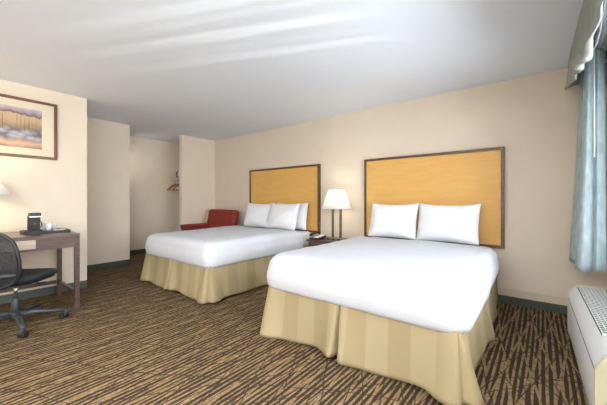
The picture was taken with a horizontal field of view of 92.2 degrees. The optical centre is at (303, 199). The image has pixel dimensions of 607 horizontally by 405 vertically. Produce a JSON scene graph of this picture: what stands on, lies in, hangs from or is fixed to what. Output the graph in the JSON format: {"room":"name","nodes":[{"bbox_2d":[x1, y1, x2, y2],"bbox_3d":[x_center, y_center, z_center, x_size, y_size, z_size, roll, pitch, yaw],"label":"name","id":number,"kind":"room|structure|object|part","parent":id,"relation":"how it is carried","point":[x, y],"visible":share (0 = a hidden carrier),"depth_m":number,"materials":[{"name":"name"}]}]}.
{"room":"hotel room","nodes":[
{"label":"hotel room","id":0,"kind":"room"},
{"bbox_2d":[0,79,86,294],"bbox_3d":[-4.037,-0.090,2.308,0.120,2.440,3.840,0,0,38],"label":"wall","id":1,"kind":"structure","parent":0,"point":[54,189],"depth_m":3.52,"materials":[{"name":"paint"}]},
{"bbox_2d":[0,93,56,159],"bbox_3d":[-3.261,-0.815,3.174,0.030,0.670,0.910,0,0,38],"label":"framed picture","id":2,"kind":"object","parent":1,"relation":"attached to","point":[28,127],"visible":1,"depth_m":3.32,"materials":[{"name":"paper"}]},
{"bbox_2d":[0,104,41,149],"bbox_3d":[-3.261,-0.815,3.174,0.002,0.450,0.630,0,0,38],"label":"print","id":3,"kind":"object","parent":2,"relation":"attached to","point":[20,125],"depth_m":3.28},
{"bbox_2d":[0,280,86,303],"bbox_3d":[-3.986,1.083,2.269,0.008,0.095,3.840,0,0,38],"label":"baseboard","id":4,"kind":"structure","parent":1,"relation":"attached to","point":[45,291],"depth_m":3.40,"materials":[{"name":"grey"}]},
{"bbox_2d":[87,117,129,264],"bbox_3d":[-3.777,-0.090,5.042,1.070,2.440,1.020,0,0,38],"label":"wall","id":5,"kind":"structure","parent":0,"point":[108,143],"depth_m":4.84,"materials":[{"name":"paint"}]},
{"bbox_2d":[87,259,129,270],"bbox_3d":[-3.316,1.083,4.756,0.008,0.095,0.900,0,0,38],"label":"baseboard","id":6,"kind":"structure","parent":5,"relation":"attached to","point":[122,262],"depth_m":4.84,"materials":[{"name":"grey"}]},
{"bbox_2d":[130,136,178,249],"bbox_3d":[-3.297,-0.090,6.420,0.120,2.440,1.740,0,0,38],"label":"wall","id":7,"kind":"structure","parent":0,"point":[154,208],"depth_m":6.34,"materials":[{"name":"paint"}]},
{"bbox_2d":[130,249,145,254],"bbox_3d":[-3.247,1.083,6.381,0.008,0.095,1.740,0,0,38],"label":"baseboard","id":8,"kind":"structure","parent":7,"relation":"attached to","point":[139,251],"depth_m":6.10,"materials":[{"name":"grey"}]},
{"bbox_2d":[179,135,214,230],"bbox_3d":[-2.242,-0.090,6.202,0.090,2.440,0.780,0,0,38],"label":"wall partition","id":9,"kind":"structure","parent":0,"point":[196,155],"depth_m":6.11,"materials":[{"name":"paint"}]},
{"bbox_2d":[0,253,588,404],"bbox_3d":[-2.042,1.180,2.419,8.200,0.100,6.880,0,0,38],"label":"floor","id":10,"kind":"structure","parent":0,"point":[130,340],"depth_m":2.10,"materials":[{"name":"carpet"}]},
{"bbox_2d":[0,233,68,337],"bbox_3d":[-2.577,0.688,2.606,0.701,0.884,0.719,0,0,-8],"label":"office chair","id":11,"kind":"object","parent":10,"relation":"on","point":[12,274],"visible":1,"depth_m":2.44,"materials":[{"name":"black fabric"}]},
{"bbox_3d":[-2.746,1.030,2.606,0.315,0.072,0.052,0,0,2],"label":"arm","id":12,"kind":"part","parent":11,"relation":"part of","materials":[{"name":"grey plastic"}]},
{"bbox_3d":[-2.625,1.030,2.425,0.052,0.072,0.315,0,0,20],"label":"arm","id":13,"kind":"part","parent":11,"relation":"part of","materials":[{"name":"grey plastic"}]},
{"bbox_3d":[-2.519,0.485,2.299,0.498,0.477,0.096,0,0,-8],"label":"frame","id":14,"kind":"part","parent":11,"relation":"part of","materials":[{"name":"black plastic"}]},
{"bbox_3d":[-2.416,1.030,2.485,0.315,0.072,0.052,0,0,38],"label":"arm","id":15,"kind":"part","parent":11,"relation":"part of","materials":[{"name":"grey plastic"}]},
{"bbox_3d":[-2.612,1.030,2.777,0.052,0.072,0.315,0,0,-16],"label":"arm","id":16,"kind":"part","parent":11,"relation":"part of","materials":[{"name":"grey plastic"}]},
{"bbox_3d":[-2.562,0.677,2.599,0.500,0.065,0.480,0,0,-8],"label":"seat","id":17,"kind":"part","parent":11,"relation":"part of","materials":[{"name":"black fabric"}]},
{"bbox_3d":[-2.408,1.030,2.702,0.315,0.072,0.052,0,0,-34],"label":"arm","id":18,"kind":"part","parent":11,"relation":"part of","materials":[{"name":"grey plastic"}]},
{"bbox_2d":[0,231,79,308],"bbox_3d":[-3.089,0.738,2.686,0.744,0.785,1.505,0,0,38],"label":"desk","id":19,"kind":"object","parent":10,"relation":"on","point":[57,240],"visible":0.87,"depth_m":3.01,"materials":[{"name":"brown wood"}]},
{"bbox_2d":[0,183,10,194],"bbox_3d":[-3.167,0.045,2.833,0.476,0.601,0.476,0,0,38],"label":"desk lamp","id":20,"kind":"object","parent":19,"relation":"on","point":[3,191],"visible":1,"depth_m":2.90,"materials":[{"name":"white fabric"}]},
{"bbox_3d":[-2.708,0.423,2.580,0.016,0.084,0.510,0,0,38],"label":"drawer","id":21,"kind":"part","parent":19,"relation":"part of","materials":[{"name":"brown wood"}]},
{"bbox_2d":[20,228,70,234],"bbox_3d":[-2.772,0.333,3.140,0.270,0.024,0.370,0,0,38],"label":"serving tray","id":22,"kind":"object","parent":19,"relation":"on","point":[25,232],"visible":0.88,"depth_m":3.07,"materials":[{"name":"black plastic"}]},
{"bbox_2d":[27,213,41,231],"bbox_3d":[-2.818,0.234,3.061,0.125,0.200,0.100,0,0,38],"label":"coffee maker","id":23,"kind":"object","parent":22,"relation":"on","point":[34,223],"visible":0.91,"depth_m":3.06,"materials":[{"name":"black plastic"}]},
{"bbox_2d":[45,223,51,230],"bbox_3d":[-2.744,0.291,3.143,0.061,0.082,0.061,0,0,38],"label":"plastic cup","id":24,"kind":"object","parent":22,"relation":"on","point":[48,226],"visible":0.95,"depth_m":3.12,"materials":[{"name":"white plastic"}]},
{"bbox_2d":[51,223,56,229],"bbox_3d":[-2.770,0.293,3.240,0.058,0.078,0.058,0,0,38],"label":"plastic cup","id":25,"kind":"object","parent":22,"relation":"on","point":[54,225],"visible":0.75,"depth_m":3.22,"materials":[{"name":"white plastic"}]},
{"bbox_3d":[-2.897,0.752,3.465,0.043,0.755,0.043,0,0,38],"label":"leg","id":26,"kind":"part","parent":19,"relation":"part of","materials":[{"name":"brown wood"}]},
{"bbox_3d":[-2.366,0.752,3.047,0.043,0.755,0.043,0,0,38],"label":"leg","id":27,"kind":"part","parent":19,"relation":"part of","materials":[{"name":"brown wood"}]},
{"bbox_2d":[180,209,238,230],"bbox_3d":[-1.824,0.661,5.685,0.915,0.937,0.764,0,0,38],"label":"armchair","id":28,"kind":"object","parent":10,"relation":"on","point":[213,217],"visible":0.29,"depth_m":5.79,"materials":[{"name":"red fabric"}]},
{"bbox_3d":[-2.168,0.510,5.851,0.100,0.070,0.600,0,0,38],"label":"armrest","id":29,"kind":"part","parent":28,"relation":"part of","materials":[{"name":"red fabric"}]},
{"bbox_3d":[-2.174,0.735,5.843,0.080,0.390,0.540,0,0,38],"label":"arm panel","id":30,"kind":"part","parent":28,"relation":"part of","materials":[{"name":"red fabric"}]},
{"bbox_3d":[-2.016,0.485,6.146,0.043,0.565,0.155,0,-12,38],"label":"frame","id":31,"kind":"part","parent":28,"relation":"part of","materials":[{"name":"beige wood"}]},
{"bbox_3d":[-1.555,0.510,5.369,0.100,0.070,0.600,0,0,38],"label":"armrest","id":32,"kind":"part","parent":28,"relation":"part of","materials":[{"name":"red fabric"}]},
{"bbox_3d":[-1.650,0.492,5.879,0.860,0.600,0.140,0,-12,38],"label":"backrest","id":33,"kind":"part","parent":28,"relation":"part of","materials":[{"name":"red fabric"}]},
{"bbox_2d":[140,227,310,303],"bbox_3d":[-1.052,0.810,4.376,1.716,0.639,2.036,0,0,38],"label":"bed","id":34,"kind":"object","parent":10,"relation":"on","point":[204,285],"visible":0.3,"depth_m":3.51,"materials":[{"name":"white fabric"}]},
{"bbox_2d":[145,225,302,267],"bbox_3d":[-1.125,0.594,4.282,1.609,0.305,1.698,0,0,38],"label":"mattress","id":35,"kind":"object","parent":34,"relation":"on","point":[224,245],"visible":0.98,"depth_m":3.69,"materials":[{"name":"white fabric"}]},
{"bbox_2d":[243,203,270,227],"bbox_3d":[-0.801,0.264,5.177,0.654,0.434,0.234,0,0,33],"label":"pillow","id":36,"kind":"object","parent":34,"relation":"on","point":[256,215],"visible":0.84,"depth_m":5.09,"materials":[{"name":"white fabric"}]},
{"bbox_3d":[-1.021,0.620,4.421,1.495,0.258,1.925,0,0,38],"label":"mattress","id":37,"kind":"part","parent":34,"relation":"part of","materials":[{"name":"white fabric"}]},
{"bbox_2d":[266,203,299,230],"bbox_3d":[-0.347,0.264,4.753,0.660,0.434,0.234,0,0,41],"label":"pillow","id":38,"kind":"object","parent":34,"relation":"on","point":[281,216],"visible":0.97,"depth_m":4.63,"materials":[{"name":"white fabric"}]},
{"bbox_2d":[277,203,307,229],"bbox_3d":[-0.211,0.262,4.877,0.682,0.437,0.158,0,0,36],"label":"pillow","id":39,"kind":"object","parent":34,"relation":"on","point":[302,213],"visible":0.36,"depth_m":4.69,"materials":[{"name":"white fabric"}]},
{"bbox_2d":[306,236,335,246],"bbox_3d":[0.429,0.853,4.267,0.640,0.555,0.480,0,0,38],"label":"nightstand","id":40,"kind":"object","parent":10,"relation":"on","point":[324,241],"visible":0.16,"depth_m":4.18,"materials":[{"name":"brown wood"}]},
{"bbox_3d":[0.301,0.708,4.104,0.560,0.165,0.015,0,0,38],"label":"drawer","id":41,"kind":"part","parent":40,"relation":"part of","materials":[{"name":"brown wood"}]},
{"bbox_2d":[309,231,325,239],"bbox_3d":[0.210,0.518,4.288,0.230,0.114,0.160,0,0,-44],"label":"telephone","id":42,"kind":"object","parent":40,"relation":"on","point":[317,237],"visible":0.92,"depth_m":4.25,"materials":[{"name":"black plastic"}]},
{"bbox_2d":[322,189,351,240],"bbox_3d":[0.480,0.212,4.227,0.436,0.726,0.436,0,0,38],"label":"table lamp","id":43,"kind":"object","parent":40,"relation":"on","point":[335,198],"visible":0.97,"depth_m":4.11,"materials":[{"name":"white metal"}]},
{"bbox_3d":[0.429,0.330,4.267,0.038,0.430,0.038,0,0,38],"label":"post","id":44,"kind":"part","parent":43,"relation":"part of","materials":[{"name":"brown metal"}]},
{"bbox_3d":[0.480,-0.013,4.227,0.433,0.276,0.433,0,0,38],"label":"lamp shade","id":45,"kind":"part","parent":43,"relation":"part of","materials":[{"name":"fabric"}]},
{"bbox_3d":[0.531,0.330,4.187,0.038,0.430,0.038,0,0,38],"label":"post","id":46,"kind":"part","parent":43,"relation":"part of","materials":[{"name":"brown metal"}]},
{"bbox_2d":[260,237,497,404],"bbox_3d":[0.869,0.811,2.809,1.688,0.638,2.130,0,0,38],"label":"bed","id":47,"kind":"object","parent":10,"relation":"on","point":[443,364],"visible":0.44,"depth_m":1.91,"materials":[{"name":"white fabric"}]},
{"bbox_2d":[267,236,498,333],"bbox_3d":[0.800,0.595,2.729,1.603,0.303,1.770,0,0,38],"label":"mattress","id":48,"kind":"object","parent":47,"relation":"on","point":[434,285],"visible":1,"depth_m":2.04,"materials":[{"name":"white fabric"}]},
{"bbox_2d":[368,203,418,239],"bbox_3d":[1.122,0.256,3.685,0.610,0.434,0.240,0,0,36],"label":"pillow","id":49,"kind":"object","parent":47,"relation":"on","point":[399,221],"visible":1,"depth_m":3.60,"materials":[{"name":"white fabric"}]},
{"bbox_3d":[0.906,0.621,2.862,1.457,0.256,1.996,0,0,38],"label":"mattress","id":50,"kind":"part","parent":47,"relation":"part of","materials":[{"name":"white fabric"}]},
{"bbox_2d":[416,203,480,244],"bbox_3d":[1.612,0.256,3.289,0.654,0.434,0.236,0,0,42],"label":"pillow","id":51,"kind":"object","parent":47,"relation":"on","point":[448,223],"visible":1,"depth_m":3.20,"materials":[{"name":"white fabric"}]},
{"bbox_2d":[567,285,606,404],"bbox_3d":[1.876,0.901,1.750,0.346,0.457,1.350,0,0,38],"label":"air conditioner","id":52,"kind":"object","parent":10,"relation":"on","point":[586,305],"visible":1,"depth_m":1.68,"materials":[{"name":"white plastic"}]},
{"bbox_2d":[577,286,606,334],"bbox_3d":[1.900,0.690,1.858,0.138,0.013,1.038,0,0,38],"label":"grille","id":53,"kind":"object","parent":52,"relation":"attached to","point":[593,301],"depth_m":1.89,"materials":[{"name":"white plastic"}]},
{"bbox_2d":[0,0,606,143],"bbox_3d":[-2.042,-1.360,2.419,8.200,0.100,6.880,0,0,38],"label":"ceiling","id":54,"kind":"structure","parent":0,"point":[214,70],"depth_m":2.59,"materials":[{"name":"white paint"}]},
{"bbox_2d":[565,0,606,89],"bbox_3d":[1.452,-1.041,1.434,0.347,0.534,3.337,0,0,43],"label":"valance","id":55,"kind":"object","parent":54,"relation":"hanging from","point":[588,29],"visible":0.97,"depth_m":1.75,"materials":[{"name":"white fabric"}]},
{"bbox_2d":[215,67,606,297],"bbox_3d":[0.139,-0.090,4.902,7.400,2.440,0.120,0,0,38],"label":"wall","id":56,"kind":"structure","parent":0,"point":[534,117],"depth_m":3.29,"materials":[{"name":"paint"}]},
{"bbox_2d":[249,164,320,232],"bbox_3d":[-0.389,-0.025,5.209,1.660,1.110,0.050,0,0,38],"label":"headboard","id":57,"kind":"object","parent":56,"relation":"attached to","point":[301,184],"visible":0.67,"depth_m":5.04,"materials":[{"name":"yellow wood"}]},
{"bbox_2d":[364,147,504,248],"bbox_3d":[1.537,-0.025,3.695,1.660,1.110,0.050,0,0,38],"label":"headboard","id":58,"kind":"object","parent":56,"relation":"attached to","point":[474,176],"visible":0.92,"depth_m":3.53,"materials":[{"name":"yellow wood"}]},
{"bbox_2d":[497,287,566,305],"bbox_3d":[1.875,1.005,3.454,2.480,0.080,0.012,0,0,38],"label":"trim","id":59,"kind":"structure","parent":56,"relation":"attached to","point":[546,298],"depth_m":3.04,"materials":[{"name":"beige paint"}]},
{"bbox_2d":[498,295,566,313],"bbox_3d":[0.442,1.087,4.583,6.130,0.085,0.008,0,0,38],"label":"baseboard","id":60,"kind":"structure","parent":56,"relation":"attached to","point":[539,305],"depth_m":3.04,"materials":[{"name":"grey"}]},
{"bbox_3d":[0.930,-0.090,0.083,0.200,2.440,6.480,0,0,38],"label":"wall","id":61,"kind":"structure","parent":0,"visible":0},
{"bbox_2d":[596,23,606,62],"bbox_3d":[1.657,-1.220,1.317,0.182,0.024,3.320,0,0,38],"label":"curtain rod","id":62,"kind":"object","parent":61,"relation":"attached to","point":[602,37],"visible":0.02,"depth_m":2.19,"materials":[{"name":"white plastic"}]},
{"bbox_2d":[569,48,606,272],"bbox_3d":[2.402,-0.322,2.459,0.221,1.776,0.650,0,0,38],"label":"curtain","id":63,"kind":"object","parent":62,"relation":"hanging from","point":[588,246],"visible":0.98,"depth_m":2.31,"materials":[{"name":"blue fabric"}]},
{"bbox_3d":[1.595,-1.220,1.366,0.024,0.023,3.320,0,0,38],"label":"rail","id":64,"kind":"part","parent":62,"relation":"part of","materials":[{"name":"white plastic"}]}
]}

